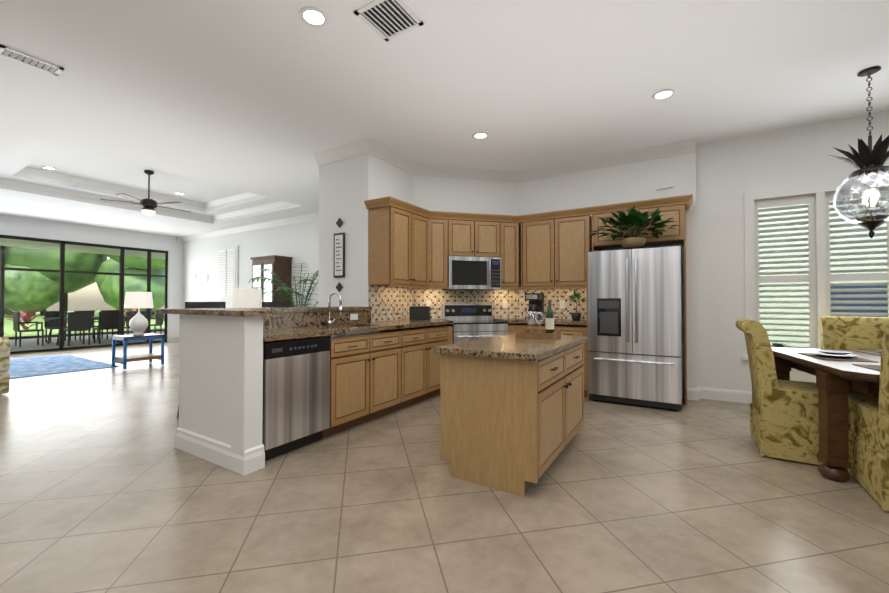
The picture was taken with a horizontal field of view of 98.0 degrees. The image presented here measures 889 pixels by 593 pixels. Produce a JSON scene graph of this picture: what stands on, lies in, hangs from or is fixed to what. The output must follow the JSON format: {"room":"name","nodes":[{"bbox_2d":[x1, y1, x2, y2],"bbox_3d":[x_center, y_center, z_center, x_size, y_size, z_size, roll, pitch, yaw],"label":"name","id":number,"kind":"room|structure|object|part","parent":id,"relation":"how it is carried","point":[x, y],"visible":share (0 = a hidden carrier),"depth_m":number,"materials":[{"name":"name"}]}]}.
{"room":"kitchen","nodes":[
{"label":"kitchen","id":0,"kind":"room"},
{"bbox_2d":[0,214,182,341],"bbox_3d":[-10.623,-0.278,7.900,0.200,3.170,9.450,0,-1,32],"label":"wall","id":1,"kind":"structure","parent":0,"point":[37,228],"depth_m":10.52,"materials":[{"name":"white paint"}]},
{"bbox_2d":[0,235,167,353],"bbox_3d":[-10.030,-0.040,8.835,0.080,2.720,6.540,0,-1,32],"label":"sliding window","id":2,"kind":"structure","parent":1,"relation":"in","point":[61,296],"depth_m":10.04,"materials":[{"name":"brown metal"}]},
{"bbox_3d":[-10.030,-0.030,8.835,0.010,2.600,6.470,0,-1,32],"label":"sliding window","id":3,"kind":"part","parent":2,"relation":"part of","materials":[{"name":"clear glass"}]},
{"bbox_2d":[191,315,262,453],"bbox_3d":[-1.633,0.690,2.914,0.662,1.100,0.150,0,-1,32],"label":"wall","id":4,"kind":"structure","parent":0,"point":[220,378],"depth_m":2.81,"materials":[{"name":"white paint"}]},
{"bbox_2d":[175,427,248,475],"bbox_3d":[-1.787,1.158,2.927,0.960,0.165,0.020,0,-1,32],"label":"baseboard","id":5,"kind":"structure","parent":4,"relation":"attached to","point":[224,455],"depth_m":2.89,"materials":[{"name":"white wood"}]},
{"bbox_2d":[182,220,318,308],"bbox_3d":[-4.309,-0.254,9.668,9.080,3.170,0.200,0,-1,32],"label":"wall","id":6,"kind":"structure","parent":0,"point":[298,242],"depth_m":10.02,"materials":[{"name":"white paint"}]},
{"bbox_2d":[217,246,238,297],"bbox_3d":[-5.924,-0.653,10.512,0.990,1.370,0.067,0,-1,32],"label":"window shutter","id":7,"kind":"object","parent":6,"relation":"attached to","point":[227,270],"visible":0.96,"depth_m":10.47,"materials":[{"name":"white wood"}]},
{"bbox_2d":[179,310,354,430],"bbox_3d":[-1.555,0.704,3.965,0.290,1.100,1.980,0,-1,32],"label":"wall","id":8,"kind":"structure","parent":0,"point":[185,320],"depth_m":3.15,"materials":[{"name":"white paint"}]},
{"bbox_2d":[159,306,371,315],"bbox_3d":[-1.348,0.131,3.802,1.200,0.039,2.047,0,-1,32],"label":"bar","id":9,"kind":"object","parent":8,"relation":"on","point":[265,311],"visible":0.9,"depth_m":3.07,"materials":[{"name":"brown stone"}]},
{"bbox_2d":[350,314,357,319],"bbox_3d":[-1.046,0.236,4.468,0.008,0.070,0.116,0,-1,32],"label":"electrical outlet","id":10,"kind":"object","parent":8,"relation":"attached to","point":[353,316],"visible":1,"depth_m":4.46,"materials":[{"name":"white plastic"}]},
{"bbox_2d":[263,310,448,341],"bbox_3d":[-0.794,0.255,4.311,0.720,0.188,3.093,0,-1,32],"label":"countertop","id":11,"kind":"structure","parent":8,"relation":"attached to","point":[286,325],"depth_m":3.88,"materials":[{"name":"stone"}]},
{"bbox_2d":[327,292,341,324],"bbox_3d":[-1.133,0.127,4.075,0.215,0.356,0.123,0,-1,32],"label":"faucet","id":12,"kind":"object","parent":11,"relation":"on","point":[329,321],"visible":1,"depth_m":4.06,"materials":[{"name":"silver metal"}]},
{"bbox_2d":[322,331,380,337],"bbox_3d":[-1.026,0.451,3.947,0.382,0.205,0.692,0,-1,32],"label":"sink basin","id":13,"kind":"object","parent":11,"relation":"in","point":[350,334],"depth_m":3.79,"materials":[{"name":"silver metal"}]},
{"bbox_2d":[409,306,430,320],"bbox_3d":[-0.316,0.225,5.186,0.280,0.188,0.160,0,-1,7],"label":"toaster","id":14,"kind":"object","parent":11,"relation":"on","point":[419,313],"visible":1,"depth_m":5.11,"materials":[{"name":"black plastic"}]},
{"bbox_2d":[368,285,413,321],"bbox_3d":[-0.688,0.091,5.163,0.007,0.457,0.945,0,-1,32],"label":"backsplash","id":15,"kind":"structure","parent":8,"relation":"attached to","point":[386,303],"depth_m":5.10,"materials":[{"name":"tile"}]},
{"bbox_2d":[0,341,888,592],"bbox_3d":[-2.916,1.294,3.229,17.800,0.100,9.650,0,-1,32],"label":"floor","id":16,"kind":"structure","parent":0,"point":[106,486],"depth_m":2.22,"materials":[{"name":"tile"}]},
{"bbox_2d":[0,337,9,393],"bbox_3d":[-6.796,0.800,5.136,2.230,0.900,1.000,0,-1,32],"label":"sofa","id":17,"kind":"object","parent":16,"relation":"on","point":[4,363],"visible":1,"depth_m":4.94,"materials":[{"name":"fabric"}]},
{"bbox_2d":[7,354,117,378],"bbox_3d":[-8.128,1.284,6.618,2.970,0.012,3.130,0,-1,32],"label":"rug","id":18,"kind":"object","parent":16,"relation":"on","point":[37,366],"visible":1,"depth_m":7.20,"materials":[{"name":"blue fabric"}]},
{"bbox_2d":[112,333,163,368],"bbox_3d":[-5.698,1.001,7.194,0.540,0.567,0.620,0,-1,32],"label":"side table","id":19,"kind":"object","parent":16,"relation":"on","point":[124,359],"visible":1,"depth_m":7.06,"materials":[{"name":"blue wood"}]},
{"bbox_2d":[124,292,153,334],"bbox_3d":[-5.698,0.317,7.204,0.440,0.800,0.440,0,-1,32],"label":"table lamp","id":20,"kind":"object","parent":19,"relation":"on","point":[138,324],"visible":1,"depth_m":7.09,"materials":[{"name":"white ceramic"}]},
{"bbox_2d":[191,267,208,300],"bbox_3d":[-6.595,0.276,10.546,0.890,2.133,0.320,0,-1,32],"label":"lamp","id":21,"kind":"object","parent":16,"relation":"on","point":[199,273],"visible":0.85,"depth_m":10.50,"materials":[{"name":"silver metal"}]},
{"bbox_2d":[177,302,225,417],"bbox_3d":[-2.467,0.657,4.083,0.465,1.202,0.460,0,-1,32],"label":"bar stool","id":22,"kind":"object","parent":16,"relation":"on","point":[188,305],"visible":0.04,"depth_m":4.21,"materials":[{"name":"black leather"}]},
{"bbox_2d":[231,288,261,307],"bbox_3d":[-2.584,0.584,5.050,0.380,1.370,0.380,0,-1,32],"label":"floor lamp","id":23,"kind":"object","parent":16,"relation":"on","point":[246,297],"visible":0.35,"depth_m":4.91,"materials":[{"name":"white fabric"}]},
{"bbox_2d":[250,255,291,301],"bbox_3d":[-4.102,0.199,9.121,0.920,2.250,0.482,0,-1,32],"label":"hutch","id":24,"kind":"object","parent":16,"relation":"on","point":[279,266],"visible":0.19,"depth_m":8.90,"materials":[{"name":"brown wood"}]},
{"bbox_2d":[262,302,290,306],"bbox_3d":[-2.020,0.667,4.806,0.465,1.202,0.460,0,-1,32],"label":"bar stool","id":25,"kind":"object","parent":16,"relation":"on","point":[276,304],"visible":0.12,"depth_m":4.96,"materials":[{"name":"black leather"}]},
{"bbox_2d":[248,263,317,306],"bbox_3d":[-2.738,0.302,7.256,1.605,1.992,1.781,0,-1,32],"label":"palm plant","id":26,"kind":"object","parent":16,"relation":"on","point":[299,298],"visible":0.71,"depth_m":7.07,"materials":[{"name":"green plant"}]},
{"bbox_2d":[262,336,329,460],"bbox_3d":[-1.405,0.797,3.236,0.610,0.895,0.602,0,-1,32],"label":"dishwasher","id":27,"kind":"object","parent":16,"relation":"on","point":[296,393],"visible":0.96,"depth_m":3.04,"materials":[{"name":"grey metal"}]},
{"bbox_2d":[323,346,406,437],"bbox_3d":[-0.979,0.914,3.944,0.628,0.680,1.036,0,-1,32],"label":"base cabinet","id":28,"kind":"object","parent":16,"relation":"on","point":[378,375],"depth_m":3.70,"materials":[{"name":"brown wood"}]},
{"bbox_2d":[355,326,447,406],"bbox_3d":[-0.488,0.825,4.739,0.628,0.880,1.046,0,-1,32],"label":"base cabinet","id":29,"kind":"object","parent":16,"relation":"on","point":[423,365],"depth_m":4.47,"materials":[{"name":"brown wood"}]},
{"bbox_2d":[443,304,507,343],"bbox_3d":[0.424,0.688,5.386,0.760,1.170,0.697,0,-1,-13],"label":"range","id":30,"kind":"object","parent":16,"relation":"on","point":[473,321],"visible":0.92,"depth_m":5.20,"materials":[{"name":"grey metal"}]},
{"bbox_2d":[440,343,583,496],"bbox_3d":[0.628,0.820,3.072,0.728,0.845,1.320,0,-1,32],"label":"kitchen island","id":31,"kind":"object","parent":16,"relation":"on","point":[513,426],"visible":1,"depth_m":2.53,"materials":[{"name":"brown wood"}]},
{"bbox_2d":[434,333,587,360],"bbox_3d":[0.611,0.376,3.088,0.740,0.040,1.420,0,-1,32],"label":"island countertop","id":32,"kind":"structure","parent":31,"relation":"on","point":[507,346],"depth_m":2.70,"materials":[{"name":"stone"}]},
{"bbox_2d":[515,329,560,339],"bbox_3d":[0.853,0.336,3.480,0.320,0.050,0.480,0,-1,24],"label":"serving tray","id":33,"kind":"object","parent":32,"relation":"on","point":[535,334],"visible":1,"depth_m":3.30,"materials":[{"name":"brown wood"}]},
{"bbox_2d":[526,312,533,331],"bbox_3d":[0.758,0.241,3.423,0.076,0.210,0.074,0,-1,32],"label":"wine glass","id":34,"kind":"object","parent":33,"relation":"on","point":[531,320],"visible":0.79,"depth_m":3.42,"materials":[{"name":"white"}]},
{"bbox_2d":[529,311,537,331],"bbox_3d":[0.812,0.242,3.530,0.076,0.210,0.074,0,-1,32],"label":"wine glass","id":35,"kind":"object","parent":33,"relation":"on","point":[531,316],"visible":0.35,"depth_m":3.53,"materials":[{"name":"white"}]},
{"bbox_2d":[535,312,543,331],"bbox_3d":[0.824,0.240,3.358,0.076,0.210,0.074,0,-1,32],"label":"wine glass","id":36,"kind":"object","parent":33,"relation":"on","point":[542,319],"visible":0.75,"depth_m":3.35,"materials":[{"name":"white"}]},
{"bbox_2d":[545,300,553,332],"bbox_3d":[0.960,0.189,3.522,0.078,0.316,0.078,0,-1,32],"label":"wine bottle","id":37,"kind":"object","parent":33,"relation":"on","point":[549,321],"visible":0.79,"depth_m":3.49,"materials":[{"name":"green glass"}]},
{"bbox_2d":[519,324,586,396],"bbox_3d":[1.540,0.832,5.263,0.893,0.880,0.674,0,-1,32],"label":"base cabinet","id":38,"kind":"object","parent":16,"relation":"on","point":[573,330],"visible":0.08,"depth_m":4.88,"materials":[{"name":"brown wood"}]},
{"bbox_2d":[588,245,681,410],"bbox_3d":[2.310,0.351,4.676,0.950,1.825,0.793,0,-1,32],"label":"fridge","id":39,"kind":"object","parent":16,"relation":"on","point":[635,326],"visible":1,"depth_m":4.36,"materials":[{"name":"grey metal"}]},
{"bbox_2d":[588,205,679,248],"bbox_3d":[2.198,-0.812,4.549,1.010,0.493,0.442,0,-1,32],"label":"potted plant","id":40,"kind":"object","parent":39,"relation":"on","point":[634,217],"visible":0.98,"depth_m":4.48,"materials":[{"name":"green plant"}]},
{"bbox_2d":[735,318,869,464],"bbox_3d":[2.792,0.715,3.076,0.709,1.055,0.548,0,-1,32],"label":"chair","id":41,"kind":"object","parent":16,"relation":"on","point":[784,419],"visible":0.6,"depth_m":2.95,"materials":[{"name":"yellow fabric"}]},
{"bbox_2d":[771,347,880,481],"bbox_3d":[3.478,0.852,2.716,1.640,0.770,1.500,0,-1,22],"label":"dining table","id":42,"kind":"object","parent":16,"relation":"on","point":[836,381],"visible":0.67,"depth_m":2.59,"materials":[{"name":"brown wood"}]},
{"bbox_2d":[799,350,880,360],"bbox_3d":[3.011,0.447,2.983,0.307,0.045,0.425,0,-1,23],"label":"place setting","id":43,"kind":"object","parent":42,"relation":"on","point":[834,355],"depth_m":2.98,"materials":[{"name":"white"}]},
{"bbox_2d":[849,356,879,370],"bbox_3d":[2.928,0.440,2.424,0.425,0.045,0.307,0,-1,23],"label":"place setting","id":44,"kind":"object","parent":42,"relation":"on","point":[851,358],"depth_m":2.75,"materials":[{"name":"brown"}]},
{"bbox_2d":[864,349,881,354],"bbox_3d":[3.711,0.450,3.145,0.425,0.045,0.307,0,-1,23],"label":"place setting","id":45,"kind":"object","parent":42,"relation":"on","point":[878,351],"depth_m":3.24,"materials":[{"name":"brown"}]},
{"bbox_2d":[818,316,888,399],"bbox_3d":[3.882,0.721,3.547,0.548,1.055,0.709,0,-1,32],"label":"chair","id":46,"kind":"object","parent":16,"relation":"on","point":[851,333],"visible":0.15,"depth_m":3.74,"materials":[{"name":"yellow fabric"}]},
{"bbox_2d":[846,328,888,510],"bbox_3d":[2.861,0.704,2.275,0.548,1.055,0.709,0,-1,32],"label":"chair","id":47,"kind":"object","parent":16,"relation":"on","point":[868,471],"visible":0.81,"depth_m":2.35,"materials":[{"name":"yellow fabric"}]},
{"bbox_2d":[0,0,888,236],"bbox_3d":[-2.916,-2.135,3.276,18.200,0.420,9.650,0,-1,32],"label":"ceiling","id":48,"kind":"structure","parent":0,"point":[202,101],"depth_m":3.55,"materials":[{"name":"white paint"}]},
{"bbox_2d":[0,44,63,75],"bbox_3d":[-3.378,-1.917,3.153,0.180,0.018,0.360,0,-1,32],"label":"ceiling vent","id":49,"kind":"object","parent":48,"relation":"in","point":[27,59],"visible":0.98,"depth_m":3.14,"materials":[{"name":"white metal"}]},
{"bbox_2d":[41,166,56,170],"bbox_3d":[-6.885,-2.230,6.726,0.190,0.014,0.190,0,-1,32],"label":"recessed light","id":50,"kind":"object","parent":48,"relation":"in","point":[48,168],"visible":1,"depth_m":6.74,"materials":[{"name":"white"}]},
{"bbox_2d":[0,178,212,220],"bbox_3d":[-6.828,-1.980,8.080,0.090,0.099,3.890,0,-1,32],"label":"crown molding","id":51,"kind":"structure","parent":48,"relation":"attached to","point":[3,181],"depth_m":7.55,"materials":[{"name":"white paint"}]},
{"bbox_2d":[18,167,202,207],"bbox_3d":[-6.504,-2.173,7.883,0.090,0.099,3.130,0,-1,32],"label":"crown molding","id":52,"kind":"structure","parent":48,"relation":"attached to","point":[82,181],"depth_m":7.61,"materials":[{"name":"white"}]},
{"bbox_2d":[100,170,188,215],"bbox_3d":[-5.239,-1.833,6.925,1.298,0.804,1.260,0,-1,32],"label":"ceiling fan","id":53,"kind":"object","parent":48,"relation":"hanging from","point":[148,204],"visible":1,"depth_m":6.79,"materials":[{"name":"brown metal"}]},
{"bbox_2d":[203,192,258,207],"bbox_3d":[-4.599,-2.165,8.492,2.490,0.099,0.090,0,-1,32],"label":"crown molding","id":54,"kind":"structure","parent":48,"relation":"attached to","point":[244,195],"depth_m":8.61,"materials":[{"name":"white paint"}]},
{"bbox_2d":[211,201,292,220],"bbox_3d":[-4.399,-1.970,8.812,3.210,0.099,0.090,0,-1,32],"label":"crown molding","id":55,"kind":"structure","parent":48,"relation":"attached to","point":[277,204],"depth_m":8.80,"materials":[{"name":"white paint"}]},
{"bbox_2d":[299,7,327,27],"bbox_3d":[-0.903,-1.925,2.668,0.190,0.014,0.190,0,-1,32],"label":"recessed light","id":56,"kind":"object","parent":48,"relation":"in","point":[314,17],"visible":0.98,"depth_m":2.67,"materials":[{"name":"white plastic"}]},
{"bbox_2d":[354,0,423,41],"bbox_3d":[-0.381,-1.924,2.675,0.340,0.018,0.340,0,-1,32],"label":"ceiling vent","id":57,"kind":"object","parent":48,"relation":"in","point":[386,20],"visible":0.92,"depth_m":2.67,"materials":[{"name":"white metal"}]},
{"bbox_2d":[473,132,488,139],"bbox_3d":[0.428,-1.899,4.573,0.190,0.014,0.190,0,-1,32],"label":"recessed light","id":58,"kind":"object","parent":48,"relation":"in","point":[480,135],"visible":0.98,"depth_m":4.57,"materials":[{"name":"white"}]},
{"bbox_2d":[652,89,674,100],"bbox_3d":[2.080,-1.911,3.669,0.190,0.014,0.190,0,-1,32],"label":"recessed light","id":59,"kind":"object","parent":48,"relation":"in","point":[663,94],"visible":1,"depth_m":3.67,"materials":[{"name":"white"}]},
{"bbox_2d":[826,66,888,238],"bbox_3d":[3.627,-1.206,3.280,0.535,1.437,0.543,0,-1,32],"label":"pendant light","id":60,"kind":"object","parent":48,"relation":"hanging from","point":[874,160],"visible":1,"depth_m":3.24,"materials":[{"name":"glass"}]},
{"bbox_2d":[318,152,697,398],"bbox_3d":[0.797,-0.315,5.158,4.350,3.170,2.500,0,-1,32],"label":"wall","id":61,"kind":"structure","parent":0,"point":[348,187],"depth_m":5.11,"materials":[{"name":"white paint"}]},
{"bbox_2d":[333,218,344,291],"bbox_3d":[-1.367,-0.540,5.014,0.190,0.965,0.022,0,-1,32],"label":"framed picture","id":62,"kind":"object","parent":61,"relation":"attached to","point":[339,255],"visible":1,"depth_m":5.00,"materials":[{"name":"black plastic"}]},
{"bbox_2d":[368,206,427,285],"bbox_3d":[-0.560,-0.607,5.012,0.389,0.930,0.809,0,-1,32],"label":"upper cabinet","id":63,"kind":"object","parent":61,"relation":"attached to","point":[398,246],"visible":1,"depth_m":4.74,"materials":[{"name":"brown wood"}]},
{"bbox_2d":[176,138,695,241],"bbox_3d":[-3.058,-1.804,7.386,13.230,0.129,2.400,0,-1,32],"label":"crown molding","id":64,"kind":"structure","parent":61,"relation":"attached to","point":[369,146],"depth_m":5.42,"materials":[{"name":"white"}]},
{"bbox_2d":[428,219,451,285],"bbox_3d":[-0.104,-0.601,5.472,0.341,0.930,0.353,0,-1,-13],"label":"upper cabinet","id":65,"kind":"object","parent":61,"relation":"attached to","point":[439,230],"depth_m":5.30,"materials":[{"name":"brown wood"}]},
{"bbox_2d":[414,288,517,318],"bbox_3d":[0.341,0.099,5.747,1.612,0.457,0.007,0,-1,-13],"label":"backsplash","id":66,"kind":"structure","parent":61,"relation":"attached to","point":[438,298],"depth_m":5.75,"materials":[{"name":"tile"}]},
{"bbox_2d":[452,220,499,257],"bbox_3d":[0.381,-0.809,5.589,0.764,0.510,0.353,0,-1,-13],"label":"upper cabinet","id":67,"kind":"object","parent":61,"relation":"attached to","point":[463,238],"depth_m":5.42,"materials":[{"name":"brown wood"}]},
{"bbox_2d":[438,324,518,343],"bbox_3d":[0.460,0.784,5.418,1.004,0.780,0.550,0,-1,-13],"label":"base cabinet","id":68,"kind":"object","parent":61,"relation":"attached to","point":[512,328],"visible":0.11,"depth_m":5.22,"materials":[{"name":"brown wood"}]},
{"bbox_2d":[500,222,517,286],"bbox_3d":[0.867,-0.598,5.700,0.341,0.930,0.353,0,-1,-13],"label":"upper cabinet","id":69,"kind":"object","parent":61,"relation":"attached to","point":[508,231],"depth_m":5.54,"materials":[{"name":"brown wood"}]},
{"bbox_2d":[508,319,518,322],"bbox_3d":[0.933,0.341,5.216,0.107,0.040,0.090,0,-1,32],"label":"countertop","id":70,"kind":"structure","parent":61,"relation":"attached to","point":[509,320],"depth_m":5.23,"materials":[{"name":"stone"}]},
{"bbox_2d":[364,194,692,288],"bbox_3d":[1.036,-0.641,4.729,3.405,1.050,2.160,0,-1,32],"label":"molding","id":71,"kind":"structure","parent":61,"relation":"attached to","point":[686,200],"depth_m":5.07,"materials":[{"name":"brown wood"}]},
{"bbox_2d":[443,256,500,289],"bbox_3d":[0.393,-0.325,5.534,0.757,0.450,0.421,0,-1,-13],"label":"microwave","id":72,"kind":"object","parent":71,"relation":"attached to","point":[474,273],"visible":1,"depth_m":5.37,"materials":[{"name":"silver metal"}]},
{"bbox_2d":[493,318,586,324],"bbox_3d":[1.312,0.344,5.425,1.446,0.040,0.664,0,-1,32],"label":"countertop","id":73,"kind":"structure","parent":61,"relation":"attached to","point":[521,320],"depth_m":5.15,"materials":[{"name":"stone"}]},
{"bbox_2d":[525,293,543,319],"bbox_3d":[1.296,0.139,5.506,0.226,0.369,0.252,0,-1,32],"label":"coffee maker","id":74,"kind":"object","parent":73,"relation":"on","point":[536,301],"visible":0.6,"depth_m":5.44,"materials":[{"name":"black plastic"}]},
{"bbox_2d":[567,292,585,320],"bbox_3d":[1.758,0.124,5.157,0.288,0.390,0.280,0,-1,32],"label":"topiary","id":75,"kind":"object","parent":73,"relation":"on","point":[576,316],"visible":1,"depth_m":5.11,"materials":[{"name":"green plant"}]},
{"bbox_2d":[518,288,586,319],"bbox_3d":[1.610,0.097,5.630,1.150,0.457,0.007,0,-1,32],"label":"backsplash","id":76,"kind":"structure","parent":61,"relation":"attached to","point":[555,296],"depth_m":5.60,"materials":[{"name":"tile"}]},
{"bbox_2d":[560,300,564,308],"bbox_3d":[1.695,0.116,5.568,0.070,0.116,0.008,0,-1,32],"label":"electrical outlet","id":77,"kind":"object","parent":76,"relation":"attached to","point":[562,304],"visible":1,"depth_m":5.56,"materials":[{"name":"white plastic"}]},
{"bbox_2d":[518,215,597,287],"bbox_3d":[1.568,-0.601,5.460,0.993,0.930,0.353,0,-1,32],"label":"upper cabinet","id":78,"kind":"object","parent":61,"relation":"attached to","point":[552,252],"depth_m":5.30,"materials":[{"name":"brown wood"}]},
{"bbox_2d":[590,204,685,249],"bbox_3d":[2.462,-0.863,4.910,1.020,0.420,0.353,0,-1,32],"label":"upper cabinet","id":79,"kind":"object","parent":61,"relation":"attached to","point":[677,212],"depth_m":4.69,"materials":[{"name":"brown wood"}]},
{"bbox_2d":[656,181,671,189],"bbox_3d":[2.791,-1.413,4.908,0.180,0.080,0.027,0,-1,32],"label":"box","id":80,"kind":"object","parent":61,"relation":"attached to","point":[663,185],"visible":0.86,"depth_m":4.90,"materials":[{"name":"white"}]},
{"bbox_2d":[696,111,888,391],"bbox_3d":[5.238,-0.335,3.670,4.770,3.170,0.200,0,-1,32],"label":"wall","id":81,"kind":"structure","parent":0,"point":[730,173],"depth_m":4.63,"materials":[{"name":"white paint"}]},
{"bbox_2d":[687,387,751,403],"bbox_3d":[-1.088,1.214,6.186,17.800,0.140,2.300,0,-1,32],"label":"baseboard","id":82,"kind":"structure","parent":81,"relation":"attached to","point":[699,393],"depth_m":4.69,"materials":[{"name":"white wood"}]},
{"bbox_2d":[743,176,888,369],"bbox_3d":[4.428,-0.209,4.134,2.000,2.050,0.260,0,-1,32],"label":"dining room window","id":83,"kind":"structure","parent":81,"relation":"in","point":[819,190],"depth_m":4.33,"materials":[{"name":"white wood"}]},
{"bbox_2d":[772,342,786,346],"bbox_3d":[3.800,0.609,4.392,0.250,0.180,0.121,0,-1,27],"label":"potted plant","id":84,"kind":"object","parent":83,"relation":"on","point":[777,345],"visible":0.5,"depth_m":4.39,"materials":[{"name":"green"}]},
{"bbox_3d":[4.430,-0.224,4.139,1.760,1.840,0.062,0,-1,32],"label":"dining room window","id":85,"kind":"part","parent":83,"relation":"part of","materials":[{"name":"white wood"}]},
{"bbox_3d":[4.472,-0.223,4.207,1.754,1.834,0.010,0,-1,32],"label":"dining room window","id":86,"kind":"part","parent":83,"relation":"part of","materials":[{"name":"white wood"}]},
{"label":"outside","id":87,"kind":"structure","parent":0,"visible":0},
{"bbox_2d":[4,310,164,336],"bbox_3d":[-15.598,1.440,12.571,100.000,0.100,95.000,0,-1,32],"label":"lawn","id":88,"kind":"structure","parent":87,"point":[10,332],"depth_m":18.29,"materials":[{"name":"green plant"}]},
{"bbox_2d":[0,246,164,329],"bbox_3d":[-30.497,-5.547,22.071,36.511,15.558,75.685,0,-1,32],"label":"trees","id":89,"kind":"object","parent":88,"relation":"on","point":[54,278],"depth_m":30.52,"materials":[{"name":"green plant"}]},
{"bbox_2d":[10,331,163,353],"bbox_3d":[-11.720,1.399,10.761,5.100,0.095,22.000,0,-1,32],"label":"patio","id":90,"kind":"structure","parent":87,"point":[28,344],"depth_m":11.42,"materials":[{"name":"beige concrete"}]},
{"bbox_2d":[0,310,162,346],"bbox_3d":[-10.917,0.892,11.020,2.080,0.924,4.846,0,-1,32],"label":"patio chairs","id":91,"kind":"object","parent":90,"relation":"on","point":[72,322],"depth_m":11.06,"materials":[{"name":"black metal"}]},
{"bbox_2d":[0,246,164,339],"bbox_3d":[-11.805,-0.128,10.834,4.900,2.950,22.000,0,-1,32],"label":"cage","id":92,"kind":"object","parent":90,"relation":"on","point":[2,274],"depth_m":12.62,"materials":[{"name":"brown metal"}]},
{"bbox_2d":[0,238,164,258],"bbox_3d":[-11.805,-1.703,10.855,4.900,0.200,22.000,0,-1,32],"label":"roof","id":93,"kind":"structure","parent":92,"relation":"on","point":[45,245],"depth_m":12.70,"materials":[{"name":"white"}]},
{"bbox_2d":[758,197,887,346],"bbox_3d":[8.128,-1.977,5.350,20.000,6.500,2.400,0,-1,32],"label":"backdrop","id":94,"kind":"structure","parent":87,"point":[831,293],"depth_m":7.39,"materials":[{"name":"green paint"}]}
]}

